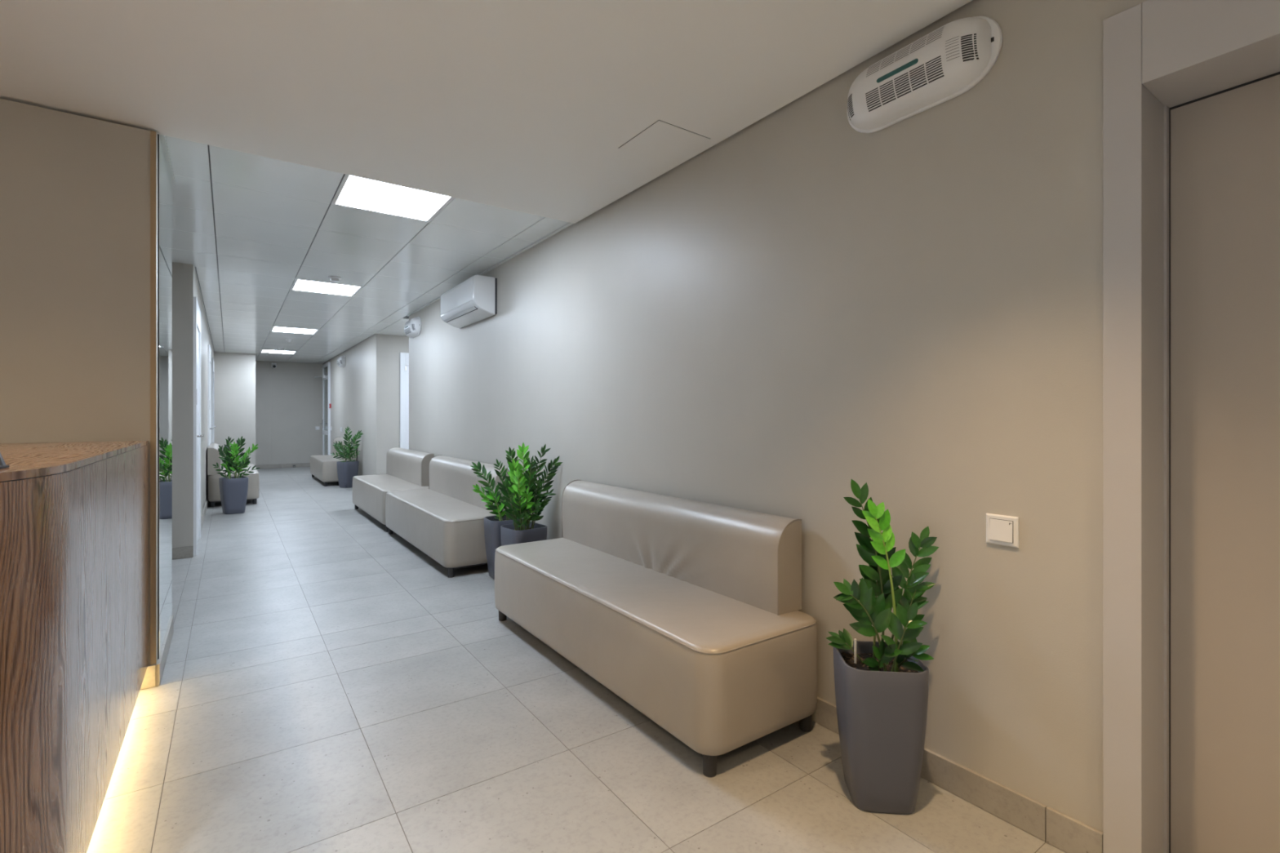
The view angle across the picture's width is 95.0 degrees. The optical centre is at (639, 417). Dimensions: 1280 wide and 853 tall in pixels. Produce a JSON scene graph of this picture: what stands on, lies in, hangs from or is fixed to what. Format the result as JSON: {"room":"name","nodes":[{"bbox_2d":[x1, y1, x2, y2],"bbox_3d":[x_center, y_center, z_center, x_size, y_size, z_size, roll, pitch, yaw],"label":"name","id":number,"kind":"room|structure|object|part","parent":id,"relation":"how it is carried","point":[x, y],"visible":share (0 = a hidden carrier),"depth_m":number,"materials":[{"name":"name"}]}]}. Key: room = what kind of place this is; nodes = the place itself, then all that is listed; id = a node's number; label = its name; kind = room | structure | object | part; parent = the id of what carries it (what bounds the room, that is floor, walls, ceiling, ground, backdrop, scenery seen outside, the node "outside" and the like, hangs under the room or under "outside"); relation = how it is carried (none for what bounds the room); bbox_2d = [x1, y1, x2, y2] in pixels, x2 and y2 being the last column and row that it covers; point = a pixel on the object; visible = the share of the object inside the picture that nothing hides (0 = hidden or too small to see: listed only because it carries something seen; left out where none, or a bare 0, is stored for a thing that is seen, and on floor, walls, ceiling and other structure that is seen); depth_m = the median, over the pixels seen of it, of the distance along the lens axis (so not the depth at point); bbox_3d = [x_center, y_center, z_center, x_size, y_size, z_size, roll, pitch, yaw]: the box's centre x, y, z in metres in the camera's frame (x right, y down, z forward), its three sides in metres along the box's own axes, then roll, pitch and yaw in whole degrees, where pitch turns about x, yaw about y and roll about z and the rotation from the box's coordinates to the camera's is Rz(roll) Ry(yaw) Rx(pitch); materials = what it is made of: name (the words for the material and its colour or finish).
{"room":"hospital interior","nodes":[
{"label":"hospital interior","id":0,"kind":"room"},
{"bbox_2d":[0,98,157,665],"bbox_3d":[-3.165,-0.036,2.017,2.328,2.517,0.055,0,0,-35],"label":"wall","id":1,"kind":"structure","parent":0,"point":[75,189],"depth_m":2.50,"materials":[{"name":"paint"}]},
{"bbox_2d":[140,664,155,689],"bbox_3d":[-2.327,1.170,2.562,0.328,0.100,0.013,0,0,-35],"label":"baseboard","id":2,"kind":"structure","parent":1,"relation":"attached to","point":[149,680],"depth_m":2.64,"materials":[{"name":"grey tile"}]},
{"bbox_2d":[150,130,155,665],"bbox_3d":[-2.203,-0.088,2.654,0.020,2.414,0.007,0,0,-35],"label":"trim","id":3,"kind":"structure","parent":1,"relation":"attached to","point":[153,134],"depth_m":2.65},
{"bbox_2d":[172,262,213,547],"bbox_3d":[-6.997,-0.154,8.022,1.740,2.752,8.330,0,0,-35],"label":"wall","id":4,"kind":"structure","parent":0,"point":[184,283],"depth_m":5.08,"materials":[{"name":"paint"}]},
{"bbox_2d":[172,546,193,559],"bbox_3d":[-4.359,1.170,4.777,1.140,0.100,0.013,0,0,-35],"label":"baseboard","id":5,"kind":"structure","parent":4,"relation":"attached to","point":[186,552],"depth_m":5.06,"materials":[{"name":"grey tile"}]},
{"bbox_2d":[193,296,204,555],"bbox_3d":[-4.167,0.080,5.556,0.067,2.280,0.958,0,0,-35],"label":"door","id":6,"kind":"structure","parent":4,"relation":"in","point":[197,313],"depth_m":5.56,"materials":[{"name":"white paint"}]},
{"bbox_3d":[-3.933,0.080,5.183,0.022,2.280,0.080,0,0,-35],"label":"casing","id":7,"kind":"part","parent":6,"relation":"part of","materials":[{"name":"white paint"}]},
{"bbox_3d":[-4.437,0.080,5.902,0.022,2.280,0.080,0,0,-35],"label":"casing","id":8,"kind":"part","parent":6,"relation":"part of","materials":[{"name":"white paint"}]},
{"bbox_2d":[193,264,214,351],"bbox_3d":[-6.280,-1.340,8.524,0.010,0.024,8.330,0,0,-35],"label":"trim","id":9,"kind":"structure","parent":4,"relation":"attached to","point":[195,271],"depth_m":6.64,"materials":[{"name":"metal"}]},
{"bbox_2d":[200,496,208,531],"bbox_3d":[-5.350,1.170,7.198,0.013,0.100,3.070,0,0,-35],"label":"baseboard","id":10,"kind":"structure","parent":4,"relation":"attached to","point":[203,514],"depth_m":7.06,"materials":[{"name":"grey tile"}]},
{"bbox_2d":[207,344,213,480],"bbox_3d":[-6.541,0.080,8.946,0.067,2.280,0.960,0,0,-35],"label":"door","id":11,"kind":"structure","parent":4,"relation":"in","point":[209,351],"depth_m":8.54,"materials":[{"name":"white paint"}]},
{"bbox_3d":[-6.307,0.080,8.573,0.022,2.280,0.080,0,0,-35],"label":"casing","id":12,"kind":"part","parent":11,"relation":"part of","materials":[{"name":"white paint"}]},
{"bbox_3d":[-6.812,0.080,9.294,0.022,2.280,0.080,0,0,-35],"label":"casing","id":13,"kind":"part","parent":11,"relation":"part of","materials":[{"name":"white paint"}]},
{"bbox_2d":[211,357,216,442],"bbox_3d":[-7.832,0.080,10.789,0.067,2.280,0.960,0,0,-35],"label":"door","id":14,"kind":"structure","parent":4,"relation":"in","point":[212,359],"depth_m":10.38,"materials":[{"name":"white paint"}]},
{"bbox_3d":[-7.598,0.080,10.416,0.022,2.280,0.080,0,0,-35],"label":"casing","id":15,"kind":"part","parent":14,"relation":"part of","materials":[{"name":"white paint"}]},
{"bbox_3d":[-8.102,0.080,11.137,0.022,2.280,0.080,0,0,-35],"label":"casing","id":16,"kind":"part","parent":14,"relation":"part of","materials":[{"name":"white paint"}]},
{"bbox_2d":[213,351,255,465],"bbox_3d":[-9.024,-0.154,12.756,1.050,2.752,1.749,0,0,-35],"label":"wall","id":17,"kind":"structure","parent":0,"point":[234,373],"depth_m":12.14,"materials":[{"name":"paint"}]},
{"bbox_2d":[255,360,323,464],"bbox_3d":[-8.844,-0.154,14.024,2.800,2.752,0.120,0,0,-35],"label":"wall","id":18,"kind":"structure","parent":0,"point":[297,390],"depth_m":14.19,"materials":[{"name":"paint"}]},
{"bbox_2d":[271,367,272,464],"bbox_3d":[-8.780,-0.030,13.985,0.024,2.300,0.016,0,0,-35],"label":"cable cover","id":19,"kind":"object","parent":18,"relation":"attached to","point":[271,367],"visible":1,"depth_m":13.97,"materials":[{"name":"paint"}]},
{"bbox_2d":[271,362,276,368],"bbox_3d":[-8.704,-1.232,13.947,0.100,0.135,0.165,0,0,-35],"label":"security camera","id":20,"kind":"object","parent":18,"relation":"attached to","point":[273,364],"visible":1,"depth_m":13.91,"materials":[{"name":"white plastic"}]},
{"bbox_2d":[255,462,310,468],"bbox_3d":[-8.490,1.170,14.190,1.470,0.100,0.013,0,0,-35],"label":"baseboard","id":21,"kind":"structure","parent":18,"relation":"attached to","point":[297,464],"depth_m":14.10,"materials":[{"name":"grey tile"}]},
{"bbox_2d":[0,0,972,364],"bbox_3d":[-3.730,-1.354,6.129,6.080,0.092,18.680,0,0,-35],"label":"ceiling","id":22,"kind":"structure","parent":0,"point":[556,109],"depth_m":2.46,"materials":[{"name":"white paint"}]},
{"bbox_2d":[260,349,296,354],"bbox_3d":[-7.373,-1.337,11.956,0.597,0.013,0.597,0,0,-35],"label":"recessed light","id":23,"kind":"object","parent":22,"relation":"in","point":[262,350],"visible":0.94,"depth_m":12.01,"materials":[{"name":"white plastic"}]},
{"bbox_2d":[270,326,318,334],"bbox_3d":[-5.305,-1.337,9.002,0.597,0.013,0.597,0,0,-35],"label":"recessed light","id":24,"kind":"object","parent":22,"relation":"in","point":[279,329],"visible":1,"depth_m":8.97,"materials":[{"name":"white plastic"}]},
{"bbox_2d":[290,278,363,296],"bbox_3d":[-3.236,-1.337,6.048,0.597,0.013,0.597,0,0,-35],"label":"recessed light","id":25,"kind":"object","parent":22,"relation":"in","point":[302,285],"visible":0.97,"depth_m":6.03,"materials":[{"name":"white plastic"}]},
{"bbox_2d":[328,275,341,282],"bbox_3d":[-2.896,-1.308,5.565,0.110,0.047,0.110,0,0,-35],"label":"smoke detector","id":26,"kind":"object","parent":22,"relation":"attached to","point":[333,278],"visible":1,"depth_m":5.54,"materials":[{"name":"white plastic"}]},
{"bbox_2d":[331,173,453,222],"bbox_3d":[-1.513,-1.337,3.586,0.597,0.013,0.597,0,0,-35],"label":"recessed light","id":27,"kind":"object","parent":22,"relation":"in","point":[353,192],"visible":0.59,"depth_m":3.57,"materials":[{"name":"white plastic"}]},
{"bbox_3d":[0.113,-1.310,2.804,0.298,0.004,0.325,0,0,-35],"label":"access panel","id":28,"kind":"part","parent":22,"relation":"part of","materials":[{"name":"white paint"}]},
{"bbox_2d":[86,466,1066,852],"bbox_3d":[-3.757,1.280,5.976,7.100,0.120,19.300,0,0,-35],"label":"floor","id":29,"kind":"structure","parent":0,"point":[326,686],"depth_m":2.17,"materials":[{"name":"grey tile"}]},
{"bbox_2d":[0,440,148,852],"bbox_3d":[-2.244,0.663,1.321,1.560,1.114,2.138,0,0,-35],"label":"reception desk","id":30,"kind":"object","parent":29,"relation":"on","point":[74,516],"depth_m":1.34,"materials":[{"name":"brown wood"}]},
{"bbox_2d":[0,453,9,468],"bbox_3d":[-1.371,0.088,1.148,0.161,0.036,0.100,0,0,-27],"label":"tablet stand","id":31,"kind":"object","parent":30,"relation":"on","point":[2,464],"visible":1,"depth_m":1.21,"materials":[{"name":"grey"}]},
{"bbox_2d":[0,440,148,481],"bbox_3d":[-2.244,0.114,1.321,1.560,0.016,2.138,0,0,-35],"label":"countertop","id":32,"kind":"structure","parent":30,"relation":"on","point":[31,460],"depth_m":1.64,"materials":[{"name":"brown wood"}]},
{"bbox_2d":[207,442,259,506],"bbox_3d":[-6.138,0.816,8.856,0.591,0.809,1.954,0,0,-35],"label":"bench","id":33,"kind":"object","parent":29,"relation":"on","point":[213,486],"visible":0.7,"depth_m":7.97,"materials":[{"name":"beige leather"}]},
{"bbox_3d":[-6.318,0.597,8.724,0.142,0.365,1.900,0,0,-35],"label":"backrest","id":34,"kind":"part","parent":33,"relation":"part of","materials":[{"name":"beige leather"}]},
{"bbox_3d":[-6.138,0.961,8.856,0.591,0.369,1.954,0,0,-35],"label":"seat","id":35,"kind":"part","parent":33,"relation":"part of","materials":[{"name":"beige leather"}]},
{"bbox_3d":[-5.415,1.181,8.239,0.050,0.077,0.049,0,0,-35],"label":"leg","id":36,"kind":"part","parent":33,"relation":"part of","materials":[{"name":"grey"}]},
{"bbox_2d":[212,435,260,514],"bbox_3d":[-5.140,0.728,7.478,0.396,0.983,0.453,0,0,45],"label":"potted plant","id":37,"kind":"object","parent":29,"relation":"on","point":[233,491],"visible":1,"depth_m":7.44,"materials":[{"name":"green plant"}]},
{"bbox_3d":[-5.183,0.995,7.480,0.285,0.450,0.285,0,0,45],"label":"pot","id":38,"kind":"part","parent":37,"relation":"part of","materials":[{"name":"grey plastic"}]},
{"bbox_2d":[310,436,356,486],"bbox_3d":[-5.923,0.816,11.277,0.559,0.809,2.034,0,0,-35],"label":"bench","id":39,"kind":"object","parent":29,"relation":"on","point":[324,468],"visible":0.54,"depth_m":10.64,"materials":[{"name":"beige leather"}]},
{"bbox_3d":[-5.923,0.961,11.277,0.559,0.369,2.034,0,0,-35],"label":"seat","id":40,"kind":"part","parent":39,"relation":"part of","materials":[{"name":"beige leather"}]},
{"bbox_3d":[-5.774,0.597,11.425,0.142,0.365,1.860,0,0,-35],"label":"backrest","id":41,"kind":"part","parent":39,"relation":"part of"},
{"bbox_2d":[329,426,363,488],"bbox_3d":[-5.106,0.688,10.208,0.446,1.065,0.353,0,0,31],"label":"potted plant","id":42,"kind":"object","parent":29,"relation":"on","point":[346,470],"visible":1,"depth_m":10.19,"materials":[{"name":"green plant"}]},
{"bbox_3d":[-5.097,0.995,10.226,0.285,0.450,0.285,0,0,31],"label":"pot","id":43,"kind":"part","parent":42,"relation":"part of","materials":[{"name":"grey plastic"}]},
{"bbox_2d":[352,447,434,532],"bbox_3d":[-3.037,0.816,7.157,0.579,0.809,1.994,0,0,-35],"label":"bench","id":44,"kind":"object","parent":29,"relation":"on","point":[406,469],"visible":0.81,"depth_m":6.92,"materials":[{"name":"beige leather"}]},
{"bbox_3d":[-3.037,0.961,7.157,0.579,0.369,1.994,0,0,-35],"label":"seat","id":45,"kind":"part","parent":44,"relation":"part of","materials":[{"name":"beige leather"}]},
{"bbox_3d":[-2.910,0.597,7.353,0.142,0.365,1.785,0,0,-35],"label":"backrest","id":46,"kind":"part","parent":44,"relation":"part of","materials":[{"name":"beige leather"}]},
{"bbox_2d":[385,454,511,577],"bbox_3d":[-1.837,0.816,5.443,0.579,0.809,2.149,0,0,-35],"label":"bench","id":47,"kind":"object","parent":29,"relation":"on","point":[445,520],"visible":0.77,"depth_m":5.05,"materials":[{"name":"beige leather"}]},
{"bbox_3d":[-2.611,1.181,6.143,0.050,0.077,0.049,0,0,-35],"label":"leg","id":48,"kind":"part","parent":47,"relation":"part of","materials":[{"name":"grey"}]},
{"bbox_3d":[-1.837,0.961,5.443,0.579,0.369,2.149,0,0,-35],"label":"seat","id":49,"kind":"part","parent":47,"relation":"part of","materials":[{"name":"beige leather"}]},
{"bbox_3d":[-1.444,1.181,4.476,0.050,0.077,0.049,0,0,-35],"label":"leg","id":50,"kind":"part","parent":47,"relation":"part of","materials":[{"name":"grey plastic"}]},
{"bbox_3d":[-1.837,1.150,5.443,0.505,0.014,2.075,0,0,-35],"label":"panel","id":51,"kind":"part","parent":47,"relation":"part of","materials":[{"name":"grey"}]},
{"bbox_3d":[-1.670,0.597,5.582,0.142,0.365,1.940,0,0,-35],"label":"backrest","id":52,"kind":"part","parent":47,"relation":"part of","materials":[{"name":"beige leather"}]},
{"bbox_2d":[471,458,523,579],"bbox_3d":[-1.087,0.768,4.463,0.360,0.903,0.262,0,0,-31],"label":"potted plant","id":53,"kind":"object","parent":29,"relation":"on","point":[492,524],"visible":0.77,"depth_m":4.46,"materials":[{"name":"green plant"}]},
{"bbox_3d":[-1.141,0.603,4.474,0.164,0.427,0.133,0,0,-31],"label":"stem","id":54,"kind":"part","parent":53,"relation":"part of","materials":[{"name":"green plant"}]},
{"bbox_3d":[-1.088,0.707,4.457,0.065,0.216,0.016,0,0,-31],"label":"stem","id":55,"kind":"part","parent":53,"relation":"part of","materials":[{"name":"green plant"}]},
{"bbox_3d":[-1.046,0.593,4.481,0.060,0.446,0.054,0,0,-31],"label":"stem","id":56,"kind":"part","parent":53,"relation":"part of","materials":[{"name":"green plant"}]},
{"bbox_3d":[-1.043,0.995,4.488,0.260,0.450,0.260,0,0,-31],"label":"pot","id":57,"kind":"part","parent":53,"relation":"part of","materials":[{"name":"grey plastic"}]},
{"bbox_2d":[498,443,562,546],"bbox_3d":[-0.790,0.698,4.140,0.376,1.044,0.314,0,0,-40],"label":"potted plant","id":58,"kind":"object","parent":29,"relation":"on","point":[523,485],"visible":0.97,"depth_m":4.12,"materials":[{"name":"green plant"}]},
{"bbox_3d":[-0.904,0.653,4.114,0.076,0.327,0.020,0,0,-2],"label":"stem","id":59,"kind":"part","parent":58,"relation":"part of","materials":[{"name":"green plant"}]},
{"bbox_3d":[-0.843,0.612,4.115,0.011,0.406,0.066,0,0,6],"label":"stem","id":60,"kind":"part","parent":58,"relation":"part of","materials":[{"name":"green plant"}]},
{"bbox_3d":[-0.834,0.692,4.081,0.013,0.246,0.058,0,0,9],"label":"stem","id":61,"kind":"part","parent":58,"relation":"part of","materials":[{"name":"green plant"}]},
{"bbox_3d":[-0.820,0.995,4.144,0.270,0.450,0.270,0,0,-40],"label":"pot","id":62,"kind":"part","parent":58,"relation":"part of","materials":[{"name":"grey plastic"}]},
{"bbox_3d":[-0.820,0.528,4.142,0.011,0.575,0.039,0,0,-1],"label":"stem","id":63,"kind":"part","parent":58,"relation":"part of","materials":[{"name":"green plant"}]},
{"bbox_3d":[-0.760,0.723,4.107,0.093,0.187,0.017,0,0,21],"label":"stem","id":64,"kind":"part","parent":58,"relation":"part of","materials":[{"name":"green plant"}]},
{"bbox_3d":[-0.743,0.532,4.149,0.103,0.566,0.048,0,0,-40],"label":"stem","id":65,"kind":"part","parent":58,"relation":"part of","materials":[{"name":"green plant"}]},
{"bbox_3d":[-0.691,0.573,4.143,0.134,0.487,0.111,0,0,-40],"label":"stem","id":66,"kind":"part","parent":58,"relation":"part of","materials":[{"name":"green plant"}]},
{"bbox_2d":[494,480,817,777],"bbox_3d":[-0.089,0.816,2.912,0.614,0.809,1.972,0,0,-35],"label":"bench","id":67,"kind":"object","parent":29,"relation":"on","point":[686,611],"visible":1,"depth_m":2.42,"materials":[{"name":"beige leather"}]},
{"bbox_3d":[-0.827,1.181,3.529,0.050,0.077,0.049,0,0,-35],"label":"leg","id":68,"kind":"part","parent":67,"relation":"part of","materials":[{"name":"grey"}]},
{"bbox_3d":[0.072,0.597,3.085,0.147,0.365,1.828,0,0,-35],"label":"backrest","id":69,"kind":"part","parent":67,"relation":"part of","materials":[{"name":"beige leather"}]},
{"bbox_3d":[0.239,1.181,2.007,0.050,0.077,0.049,0,0,-35],"label":"leg","id":70,"kind":"part","parent":67,"relation":"part of","materials":[{"name":"grey plastic"}]},
{"bbox_3d":[0.648,1.181,2.294,0.050,0.077,0.049,0,0,-35],"label":"leg","id":71,"kind":"part","parent":67,"relation":"part of","materials":[{"name":"grey"}]},
{"bbox_2d":[826,479,938,814],"bbox_3d":[0.786,0.710,1.885,0.350,1.020,0.263,0,0,6],"label":"potted plant","id":72,"kind":"object","parent":29,"relation":"on","point":[882,687],"visible":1,"depth_m":1.81,"materials":[{"name":"green plant"}]},
{"bbox_3d":[0.708,0.782,1.942,0.066,0.061,0.008,0,0,32],"label":"stem","id":73,"kind":"part","parent":72,"relation":"part of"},
{"bbox_3d":[0.719,0.682,1.844,0.121,0.257,0.036,0,0,6],"label":"stem","id":74,"kind":"part","parent":72,"relation":"part of","materials":[{"name":"green plant"}]},
{"bbox_3d":[0.751,0.538,1.898,0.083,0.546,0.018,0,0,6],"label":"stem","id":75,"kind":"part","parent":72,"relation":"part of","materials":[{"name":"green plant"}]},
{"bbox_3d":[0.771,0.645,1.922,0.034,0.330,0.009,0,0,-45],"label":"stem","id":76,"kind":"part","parent":72,"relation":"part of","materials":[{"name":"green plant"}]},
{"bbox_3d":[0.770,0.995,1.892,0.252,0.450,0.252,0,0,6],"label":"pot","id":77,"kind":"part","parent":72,"relation":"part of","materials":[{"name":"grey plastic"}]},
{"bbox_3d":[0.753,0.771,1.837,0.011,0.083,0.059,0,0,4],"label":"stem","id":78,"kind":"part","parent":72,"relation":"part of","materials":[{"name":"green plant"}]},
{"bbox_3d":[0.784,0.565,1.863,0.067,0.490,0.017,0,0,6],"label":"stem","id":79,"kind":"part","parent":72,"relation":"part of","materials":[{"name":"green plant"}]},
{"bbox_3d":[0.799,0.715,1.808,0.009,0.191,0.061,0,0,-36],"label":"stem","id":80,"kind":"part","parent":72,"relation":"part of","materials":[{"name":"green plant"}]},
{"bbox_3d":[0.864,0.613,1.923,0.122,0.396,0.009,0,0,-5],"label":"stem","id":81,"kind":"part","parent":72,"relation":"part of","materials":[{"name":"green plant"}]},
{"bbox_3d":[0.825,0.771,1.838,0.008,0.083,0.075,0,0,-31],"label":"stem","id":82,"kind":"part","parent":72,"relation":"part of","materials":[{"name":"green plant"}]},
{"bbox_3d":[0.864,0.675,1.893,0.077,0.271,0.008,0,0,-12],"label":"stem","id":83,"kind":"part","parent":72,"relation":"part of","materials":[{"name":"green plant"}]},
{"bbox_2d":[323,0,1146,832],"bbox_3d":[-1.754,-0.154,7.317,1.680,2.752,19.000,0,0,-35],"label":"wall","id":84,"kind":"structure","parent":0,"point":[807,304],"depth_m":2.13,"materials":[{"name":"paint"}]},
{"bbox_2d":[316,362,330,455],"bbox_3d":[-7.573,-0.030,13.967,0.223,2.500,1.030,0,0,-35],"label":"door","id":85,"kind":"structure","parent":84,"relation":"in","point":[326,376],"depth_m":13.90,"materials":[{"name":"white paint"}]},
{"bbox_3d":[-7.770,-0.030,14.403,0.045,2.500,0.090,0,0,-35],"label":"frame post","id":86,"kind":"part","parent":85,"relation":"part of","materials":[{"name":"grey metal"}]},
{"bbox_3d":[-7.498,0.370,14.020,0.040,0.100,0.850,0,0,-35],"label":"rail","id":87,"kind":"part","parent":85,"relation":"part of","materials":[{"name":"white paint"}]},
{"bbox_3d":[-7.500,-1.090,14.018,0.008,0.220,0.850,0,0,-35],"label":"pane","id":88,"kind":"part","parent":85,"relation":"part of","materials":[{"name":"clear glass"}]},
{"bbox_3d":[-7.500,-0.290,14.018,0.008,1.220,0.850,0,0,-35],"label":"pane","id":89,"kind":"part","parent":85,"relation":"part of","materials":[{"name":"clear glass"}]},
{"bbox_3d":[-7.500,0.750,14.018,0.008,0.660,0.850,0,0,-35],"label":"pane","id":90,"kind":"part","parent":85,"relation":"part of","materials":[{"name":"clear glass"}]},
{"bbox_3d":[-7.231,-0.030,13.633,0.045,2.500,0.090,0,0,-35],"label":"frame post","id":91,"kind":"part","parent":85,"relation":"part of","materials":[{"name":"white metal"}]},
{"bbox_2d":[337,355,346,367],"bbox_3d":[-6.119,-1.140,11.988,0.112,0.234,0.544,0,0,-35],"label":"air purifier","id":92,"kind":"object","parent":84,"relation":"attached to","point":[341,361],"visible":1,"depth_m":11.82,"materials":[{"name":"white plastic"}]},
{"bbox_2d":[400,352,408,448],"bbox_3d":[-3.516,0.083,9.824,0.960,2.275,0.031,0,0,-35],"label":"door","id":93,"kind":"structure","parent":84,"relation":"in","point":[404,357],"depth_m":9.58,"materials":[{"name":"white paint"}]},
{"bbox_3d":[-3.878,0.083,9.575,0.080,2.275,0.025,0,0,-35],"label":"casing","id":94,"kind":"part","parent":93,"relation":"part of","materials":[{"name":"white paint"}]},
{"bbox_2d":[404,316,421,337],"bbox_3d":[-2.882,-1.132,7.382,0.112,0.234,0.544,0,0,-35],"label":"air purifier","id":95,"kind":"object","parent":84,"relation":"attached to","point":[412,327],"visible":1,"depth_m":7.23,"materials":[{"name":"white plastic"}]},
{"bbox_2d":[404,320,414,334],"bbox_3d":[-2.902,-1.132,7.368,0.055,0.157,0.452,0,0,-35],"label":"grille","id":96,"kind":"object","parent":95,"relation":"attached to","point":[410,325],"depth_m":7.27,"materials":[{"name":"grey plastic"}]},
{"bbox_3d":[-2.843,-1.132,7.409,0.018,0.234,0.544,0,0,-35],"label":"plate","id":97,"kind":"part","parent":95,"relation":"part of","materials":[{"name":"white plastic"}]},
{"bbox_2d":[440,274,497,328],"bbox_3d":[-1.632,-1.071,5.514,0.207,0.332,1.002,0,0,-35],"label":"air conditioner","id":98,"kind":"object","parent":84,"relation":"attached to","point":[474,300],"visible":1,"depth_m":5.23,"materials":[{"name":"white plastic"}]},
{"bbox_3d":[-1.716,-1.109,5.457,0.004,0.182,0.930,0,0,-35],"label":"panel","id":99,"kind":"part","parent":98,"relation":"part of","materials":[{"name":"white plastic"}]},
{"bbox_3d":[-1.553,-1.067,5.570,0.014,0.315,1.002,0,0,-35],"label":"mounting plate","id":100,"kind":"part","parent":98,"relation":"part of","materials":[{"name":"grey plastic"}]},
{"bbox_2d":[407,222,573,315],"bbox_3d":[-1.742,-1.339,5.833,0.022,0.026,4.546,0,0,-35],"label":"trim","id":101,"kind":"structure","parent":84,"relation":"attached to","point":[569,224],"depth_m":4.75,"materials":[{"name":"metal"}]},
{"bbox_2d":[847,15,1002,133],"bbox_3d":[0.905,-1.153,1.974,0.112,0.234,0.544,0,0,-35],"label":"air purifier","id":102,"kind":"object","parent":84,"relation":"attached to","point":[947,62],"visible":1,"depth_m":1.90,"materials":[{"name":"white plastic"}]},
{"bbox_2d":[847,26,978,119],"bbox_3d":[0.885,-1.153,1.960,0.055,0.157,0.452,0,0,-35],"label":"grille","id":103,"kind":"object","parent":102,"relation":"attached to","point":[945,55],"depth_m":1.91,"materials":[{"name":"grey plastic"}]},
{"bbox_2d":[812,697,1102,852],"bbox_3d":[-0.898,1.170,4.636,0.013,0.100,7.475,0,0,-35],"label":"baseboard","id":104,"kind":"structure","parent":84,"relation":"attached to","point":[1068,834],"depth_m":1.77,"materials":[{"name":"grey tile"}]},
{"bbox_2d":[986,513,1019,547],"bbox_3d":[1.100,0.344,1.782,0.014,0.091,0.091,0,0,-35],"label":"light switch","id":105,"kind":"object","parent":84,"relation":"attached to","point":[1001,530],"visible":1,"depth_m":1.77,"materials":[{"name":"white plastic"}]},
{"bbox_2d":[1102,0,1279,852],"bbox_3d":[1.642,0.080,1.194,0.241,2.280,1.074,0,0,-35],"label":"door","id":106,"kind":"structure","parent":84,"relation":"in","point":[1191,88],"depth_m":1.53,"materials":[{"name":"grey laminate"}]},
{"bbox_3d":[-2.533,-0.154,2.945,0.228,2.752,0.739,0,0,-35],"label":"wall","id":107,"kind":"structure","parent":0,"visible":0},
{"bbox_2d":[155,615,173,687],"bbox_3d":[-2.415,1.170,2.986,0.013,0.100,0.808,0,0,-35],"label":"baseboard","id":108,"kind":"structure","parent":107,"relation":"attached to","point":[161,663],"depth_m":2.85,"materials":[{"name":"grey tile"}]},
{"bbox_2d":[157,133,172,659],"bbox_3d":[-2.439,-0.095,3.014,0.006,2.430,0.736,0,0,-35],"label":"mirror","id":109,"kind":"object","parent":107,"relation":"attached to","point":[164,184],"visible":1,"depth_m":2.93,"materials":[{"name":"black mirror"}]},
{"bbox_2d":[159,134,175,184],"bbox_3d":[-2.433,-1.337,3.020,0.022,0.030,0.731,0,0,-35],"label":"trim","id":110,"kind":"structure","parent":107,"relation":"attached to","point":[162,138],"depth_m":2.99,"materials":[{"name":"metal"}]}
]}

